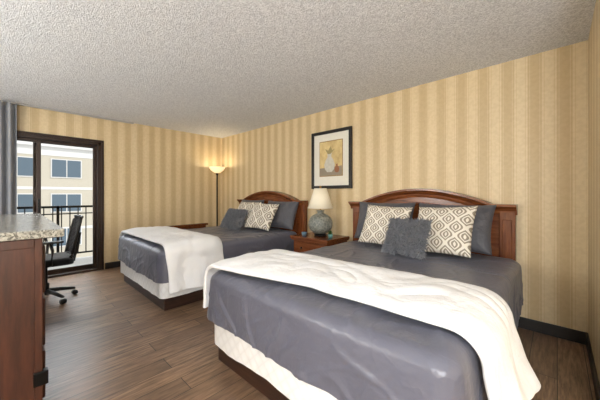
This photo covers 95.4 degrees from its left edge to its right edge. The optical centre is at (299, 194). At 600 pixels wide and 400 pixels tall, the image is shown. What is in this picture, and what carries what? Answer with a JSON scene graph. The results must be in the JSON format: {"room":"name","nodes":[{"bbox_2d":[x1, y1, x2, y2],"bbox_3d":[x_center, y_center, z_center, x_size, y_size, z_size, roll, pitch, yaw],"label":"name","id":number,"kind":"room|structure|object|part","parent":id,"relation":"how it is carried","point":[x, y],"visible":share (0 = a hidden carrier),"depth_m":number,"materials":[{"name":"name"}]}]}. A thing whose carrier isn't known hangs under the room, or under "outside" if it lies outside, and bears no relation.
{"room":"hotel room","nodes":[
{"label":"hotel room","id":0,"kind":"room"},
{"bbox_2d":[14,104,221,268],"bbox_3d":[-3.624,-0.020,4.013,0.120,2.440,5.470,0,0,43],"label":"wall","id":1,"kind":"structure","parent":0,"point":[154,176],"depth_m":4.84,"materials":[{"name":"paper"}]},
{"bbox_2d":[17,137,95,274],"bbox_3d":[-3.753,0.188,3.866,0.075,1.955,1.420,0,0,43],"label":"window","id":2,"kind":"structure","parent":1,"relation":"in","point":[87,266],"depth_m":4.15,"materials":[{"name":"brown metal"}]},
{"bbox_2d":[17,140,36,213],"bbox_3d":[-3.959,0.175,3.614,0.006,1.850,0.680,0,0,43],"label":"glass","id":3,"kind":"object","parent":2,"relation":"attached to","point":[26,150],"depth_m":3.79,"materials":[{"name":"clear glass"}]},
{"bbox_3d":[-3.959,0.188,3.614,0.030,1.955,0.770,0,0,43],"label":"sliding sash","id":4,"kind":"part","parent":2,"relation":"part of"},
{"bbox_2d":[41,143,92,269],"bbox_3d":[-3.532,0.175,4.133,0.006,1.850,0.640,0,0,43],"label":"glass","id":5,"kind":"object","parent":2,"relation":"attached to","point":[66,171],"depth_m":4.15,"materials":[{"name":"clear glass"}]},
{"bbox_2d":[17,130,103,277],"bbox_3d":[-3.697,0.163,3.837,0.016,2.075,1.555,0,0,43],"label":"door frame","id":6,"kind":"structure","parent":1,"relation":"attached to","point":[18,131],"depth_m":4.37,"materials":[{"name":"brown metal"}]},
{"bbox_2d":[105,261,120,268],"bbox_3d":[-3.580,1.150,3.962,0.014,0.100,5.456,0,0,43],"label":"baseboard","id":7,"kind":"structure","parent":1,"relation":"attached to","point":[115,264],"depth_m":4.48,"materials":[{"name":"black wood"}]},
{"bbox_2d":[169,223,207,228],"bbox_3d":[-2.344,0.640,5.218,0.090,0.120,1.220,0,0,43],"label":"wall ledge","id":8,"kind":"object","parent":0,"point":[199,225],"visible":0.41,"depth_m":5.41,"materials":[{"name":"brown wood"}]},
{"bbox_2d":[0,0,595,137],"bbox_3d":[-1.023,-1.300,1.561,7.270,0.120,5.710,0,0,43],"label":"ceiling","id":9,"kind":"structure","parent":0,"point":[214,68],"depth_m":2.31,"materials":[{"name":"white paint"}]},
{"bbox_2d":[0,101,16,214],"bbox_3d":[-4.183,-0.015,3.154,0.108,2.370,1.266,0,0,43],"label":"curtain","id":10,"kind":"object","parent":9,"relation":"hanging from","point":[8,111],"visible":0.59,"depth_m":3.55,"materials":[{"name":"grey fabric"}]},
{"bbox_2d":[0,100,133,123],"bbox_3d":[-3.795,-1.227,3.679,0.030,0.024,2.750,0,0,43],"label":"track","id":11,"kind":"object","parent":9,"relation":"attached to","point":[4,101],"depth_m":4.02,"materials":[{"name":"white metal"}]},
{"bbox_2d":[43,267,595,399],"bbox_3d":[-1.023,1.250,1.561,7.270,0.100,5.710,0,0,43],"label":"floor","id":12,"kind":"structure","parent":0,"point":[109,341],"depth_m":2.05,"materials":[{"name":"laminate"}]},
{"bbox_2d":[0,213,64,399],"bbox_3d":[-2.512,0.690,1.460,1.820,1.020,1.720,0,0,43],"label":"dresser","id":13,"kind":"object","parent":12,"relation":"on","point":[24,375],"visible":1,"depth_m":1.37,"materials":[{"name":"brown wood"}]},
{"bbox_3d":[-1.890,0.677,0.830,0.010,0.905,1.615,0,0,43],"label":"frame","id":14,"kind":"part","parent":13,"relation":"part of","materials":[{"name":"brown wood"}]},
{"bbox_3d":[-1.561,0.395,1.639,0.540,0.250,0.014,0,0,43],"label":"drawer","id":15,"kind":"part","parent":13,"relation":"part of","materials":[{"name":"brown wood"}]},
{"bbox_3d":[-1.561,0.675,1.639,0.540,0.250,0.014,0,0,43],"label":"drawer","id":16,"kind":"part","parent":13,"relation":"part of","materials":[{"name":"brown wood"}]},
{"bbox_3d":[-1.561,0.955,1.639,0.540,0.250,0.014,0,0,43],"label":"drawer","id":17,"kind":"part","parent":13,"relation":"part of","materials":[{"name":"brown wood"}]},
{"bbox_2d":[42,215,83,303],"bbox_3d":[-2.852,0.722,3.098,0.630,0.954,0.614,0,0,43],"label":"office chair","id":18,"kind":"object","parent":12,"relation":"on","point":[68,256],"visible":0.62,"depth_m":3.10,"materials":[{"name":"black plastic"}]},
{"bbox_3d":[-3.031,0.650,3.268,0.102,0.266,0.048,0,0,43],"label":"arm","id":19,"kind":"part","parent":18,"relation":"part of","materials":[{"name":"black plastic"}]},
{"bbox_3d":[-2.671,0.650,2.929,0.102,0.266,0.048,0,0,43],"label":"arm","id":20,"kind":"part","parent":18,"relation":"part of","materials":[{"name":"black plastic"}]},
{"bbox_3d":[-2.741,1.097,3.043,0.276,0.084,0.052,0,0,15],"label":"leg","id":21,"kind":"part","parent":18,"relation":"part of","materials":[{"name":"black plastic"}]},
{"bbox_3d":[-2.875,0.737,3.074,0.492,0.076,0.472,0,0,43],"label":"seat","id":22,"kind":"part","parent":18,"relation":"part of","materials":[{"name":"fabric"}]},
{"bbox_3d":[-2.799,1.097,3.191,0.052,0.084,0.276,0,0,33],"label":"leg","id":23,"kind":"part","parent":18,"relation":"part of","materials":[{"name":"black plastic"}]},
{"bbox_3d":[-2.693,0.480,3.266,0.490,0.470,0.152,0,0,43],"label":"frame","id":24,"kind":"part","parent":18,"relation":"part of","materials":[{"name":"black plastic"}]},
{"bbox_2d":[118,191,307,310],"bbox_3d":[-1.245,0.565,4.024,1.732,1.270,2.175,0,0,43],"label":"bed","id":25,"kind":"object","parent":12,"relation":"on","point":[144,268],"visible":0.54,"depth_m":3.41,"materials":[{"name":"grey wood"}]},
{"bbox_2d":[119,226,223,293],"bbox_3d":[-1.725,0.718,3.542,1.901,0.521,0.679,0,0,43],"label":"throw blanket","id":26,"kind":"object","parent":25,"relation":"on","point":[188,254],"visible":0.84,"depth_m":2.92,"materials":[{"name":"white fabric"}]},
{"bbox_2d":[118,226,295,283],"bbox_3d":[-1.279,0.721,3.996,1.647,0.379,2.088,0,0,43],"label":"duvet","id":27,"kind":"object","parent":25,"relation":"on","point":[146,258],"depth_m":3.45,"materials":[{"name":"fabric"}]},
{"bbox_2d":[220,208,248,230],"bbox_3d":[-1.051,0.389,4.365,0.441,0.368,0.302,0,0,31],"label":"pillow","id":28,"kind":"object","parent":25,"relation":"on","point":[234,219],"visible":1,"depth_m":4.29,"materials":[{"name":"grey fabric"}]},
{"bbox_2d":[238,202,260,225],"bbox_3d":[-0.909,0.319,4.635,0.501,0.406,0.261,0,0,35],"label":"patterned pillow","id":29,"kind":"object","parent":25,"relation":"on","point":[248,206],"visible":0.34,"depth_m":4.59,"materials":[{"name":"beige fabric"}]},
{"bbox_2d":[242,200,263,203],"bbox_3d":[-0.903,0.302,4.903,0.660,0.438,0.232,0,0,43],"label":"pillow","id":30,"kind":"object","parent":25,"relation":"on","point":[261,201],"visible":0.13,"depth_m":4.85,"materials":[{"name":"grey fabric"}]},
{"bbox_2d":[244,202,278,230],"bbox_3d":[-0.601,0.327,4.262,0.515,0.415,0.280,0,0,34],"label":"patterned pillow","id":31,"kind":"object","parent":25,"relation":"on","point":[261,216],"visible":1,"depth_m":4.18,"materials":[{"name":"beige fabric"}]},
{"bbox_3d":[-0.541,0.052,4.762,1.378,0.244,0.135,0,0,43],"label":"headboard arch molding","id":32,"kind":"part","parent":25,"relation":"part of","materials":[{"name":"brown wood"}]},
{"bbox_3d":[-0.516,0.460,4.789,1.660,0.980,0.038,0,0,43],"label":"headboard panel","id":33,"kind":"part","parent":25,"relation":"part of","materials":[{"name":"brown wood"}]},
{"bbox_2d":[268,201,298,229],"bbox_3d":[-0.320,0.307,4.327,0.660,0.426,0.249,0,0,37],"label":"pillow","id":34,"kind":"object","parent":25,"relation":"on","point":[284,217],"visible":0.67,"depth_m":4.18,"materials":[{"name":"grey fabric"}]},
{"bbox_3d":[-0.067,0.527,4.336,0.028,0.545,0.021,0,0,43],"label":"headboard","id":35,"kind":"part","parent":25,"relation":"part of","materials":[{"name":"brown wood"}]},
{"bbox_3d":[0.019,0.562,4.205,0.070,0.675,0.012,0,0,43],"label":"headboard post panel","id":36,"kind":"part","parent":25,"relation":"part of","materials":[{"name":"brown wood"}]},
{"bbox_3d":[0.046,0.677,4.234,0.120,1.045,0.075,0,0,43],"label":"headboard post","id":37,"kind":"part","parent":25,"relation":"part of","materials":[{"name":"brown wood"}]},
{"bbox_2d":[209,166,224,225],"bbox_3d":[-1.694,0.315,5.581,0.316,1.770,0.316,0,0,43],"label":"floor lamp","id":38,"kind":"object","parent":12,"relation":"on","point":[216,169],"visible":0.72,"depth_m":5.57,"materials":[{"name":"black metal"}]},
{"bbox_3d":[-1.694,-0.507,5.581,0.316,0.125,0.316,0,0,43],"label":"lamp shade","id":39,"kind":"part","parent":38,"relation":"part of","materials":[{"name":"white glass"}]},
{"bbox_2d":[290,232,349,252],"bbox_3d":[0.263,0.877,3.712,0.650,0.645,0.496,0,0,43],"label":"nightstand","id":40,"kind":"object","parent":12,"relation":"on","point":[309,242],"visible":0.28,"depth_m":3.56,"materials":[{"name":"brown wood"}]},
{"bbox_3d":[0.117,0.703,3.558,0.520,0.155,0.020,0,0,43],"label":"drawer","id":41,"kind":"part","parent":40,"relation":"part of","materials":[{"name":"brown wood"}]},
{"bbox_3d":[0.268,0.600,3.718,0.620,0.020,0.480,0,0,43],"label":"molding","id":42,"kind":"part","parent":40,"relation":"part of","materials":[{"name":"brown wood"}]},
{"bbox_2d":[308,186,332,236],"bbox_3d":[0.279,0.215,3.722,0.344,0.680,0.344,0,0,43],"label":"table lamp","id":43,"kind":"object","parent":40,"relation":"on","point":[320,223],"visible":0.98,"depth_m":3.61,"materials":[{"name":"grey ceramic"}]},
{"bbox_3d":[0.279,0.045,3.722,0.344,0.270,0.344,0,0,43],"label":"lamp shade","id":44,"kind":"part","parent":43,"relation":"part of","materials":[{"name":"fabric"}]},
{"bbox_2d":[308,210,332,233],"bbox_3d":[0.279,0.365,3.722,0.330,0.320,0.330,0,0,43],"label":"lamp base","id":45,"kind":"object","parent":43,"relation":"on","point":[319,223],"depth_m":3.60,"materials":[{"name":"grey ceramic"}]},
{"bbox_2d":[327,231,332,237],"bbox_3d":[0.393,0.501,3.526,0.076,0.107,0.098,0,0,-10],"label":"potted plant","id":46,"kind":"object","parent":40,"relation":"on","point":[330,235],"visible":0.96,"depth_m":3.50,"materials":[{"name":"green plant"}]},
{"bbox_2d":[207,189,523,399],"bbox_3d":[0.618,0.565,2.234,1.802,1.270,2.246,0,0,43],"label":"bed","id":47,"kind":"object","parent":12,"relation":"on","point":[288,341],"visible":0.53,"depth_m":1.41,"materials":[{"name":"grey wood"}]},
{"bbox_3d":[0.733,0.562,3.533,0.070,0.675,0.012,0,0,43],"label":"headboard post panel","id":48,"kind":"part","parent":47,"relation":"part of","materials":[{"name":"brown wood"}]},
{"bbox_3d":[0.759,0.677,3.561,0.120,1.045,0.075,0,0,43],"label":"headboard post","id":49,"kind":"part","parent":47,"relation":"part of","materials":[{"name":"brown wood"}]},
{"bbox_2d":[203,249,540,399],"bbox_3d":[0.198,0.677,1.700,1.938,0.440,0.784,0,0,43],"label":"throw blanket","id":50,"kind":"object","parent":47,"relation":"on","point":[478,314],"visible":0.9,"depth_m":1.29,"materials":[{"name":"white fabric"}]},
{"bbox_2d":[354,202,415,237],"bbox_3d":[0.961,0.302,3.149,0.686,0.438,0.242,0,0,43],"label":"pillow","id":51,"kind":"object","parent":47,"relation":"on","point":[363,205],"visible":0.26,"depth_m":3.23,"materials":[{"name":"grey fabric"}]},
{"bbox_2d":[358,204,412,244],"bbox_3d":[0.897,0.319,2.892,0.500,0.426,0.276,0,0,43],"label":"patterned pillow","id":52,"kind":"object","parent":47,"relation":"on","point":[375,226],"visible":0.68,"depth_m":2.86,"materials":[{"name":"beige fabric"}]},
{"bbox_2d":[381,217,433,259],"bbox_3d":[0.962,0.383,2.468,0.442,0.368,0.295,0,0,43],"label":"pillow","id":53,"kind":"object","parent":47,"relation":"on","point":[404,236],"visible":1,"depth_m":2.39,"materials":[{"name":"grey fabric"}]},
{"bbox_3d":[1.311,0.052,3.017,1.368,0.244,0.135,0,0,43],"label":"headboard arch molding","id":54,"kind":"part","parent":47,"relation":"part of","materials":[{"name":"brown wood"}]},
{"bbox_3d":[1.336,0.460,3.043,1.650,0.980,0.038,0,0,43],"label":"headboard panel","id":55,"kind":"part","parent":47,"relation":"part of","materials":[{"name":"brown wood"}]},
{"bbox_2d":[418,206,477,257],"bbox_3d":[1.292,0.315,2.479,0.521,0.441,0.303,0,0,43],"label":"patterned pillow","id":56,"kind":"object","parent":47,"relation":"on","point":[452,227],"visible":0.72,"depth_m":2.36,"materials":[{"name":"beige fabric"}]},
{"bbox_2d":[419,203,496,255],"bbox_3d":[1.471,0.305,2.654,0.241,0.432,0.701,0,0,-42],"label":"pillow","id":57,"kind":"object","parent":47,"relation":"on","point":[481,232],"visible":0.31,"depth_m":2.43,"materials":[{"name":"grey fabric"}]},
{"bbox_3d":[1.868,0.562,2.463,0.070,0.675,0.012,0,0,43],"label":"headboard post panel","id":58,"kind":"part","parent":47,"relation":"part of","materials":[{"name":"brown wood"}]},
{"bbox_3d":[1.894,0.677,2.491,0.120,1.045,0.075,0,0,43],"label":"headboard post","id":59,"kind":"part","parent":47,"relation":"part of","materials":[{"name":"brown wood"}]},
{"bbox_2d":[222,40,587,332],"bbox_3d":[0.894,-0.020,3.595,7.270,2.440,0.120,0,0,43],"label":"wall","id":60,"kind":"structure","parent":0,"point":[515,131],"depth_m":2.63,"materials":[{"name":"paper"}]},
{"bbox_2d":[311,126,351,188],"bbox_3d":[0.441,-0.510,3.916,0.710,0.840,0.035,0,0,43],"label":"framed picture","id":61,"kind":"object","parent":60,"relation":"attached to","point":[331,150],"visible":0.97,"depth_m":3.89,"materials":[{"name":"black paper"}]},
{"bbox_2d":[320,139,341,168],"bbox_3d":[0.442,-0.525,3.917,0.390,0.490,0.009,0,0,43],"label":"painting","id":62,"kind":"object","parent":61,"relation":"attached to","point":[331,149],"depth_m":3.90},
{"bbox_2d":[518,317,586,344],"bbox_3d":[0.295,1.150,4.068,5.510,0.100,0.014,0,0,43],"label":"baseboard","id":63,"kind":"structure","parent":60,"relation":"attached to","point":[557,331],"depth_m":2.31,"materials":[{"name":"black wood"}]},
{"bbox_2d":[588,0,599,383],"bbox_3d":[1.862,-0.020,1.626,0.120,2.440,1.420,0,0,43],"label":"wall","id":64,"kind":"structure","parent":0,"point":[594,35],"depth_m":1.81,"materials":[{"name":"paper"}]},
{"bbox_2d":[586,333,599,399],"bbox_3d":[1.808,1.150,1.667,0.014,0.100,1.406,0,0,43],"label":"baseboard","id":65,"kind":"structure","parent":64,"relation":"attached to","point":[595,379],"depth_m":1.77,"materials":[{"name":"black wood"}]}
]}

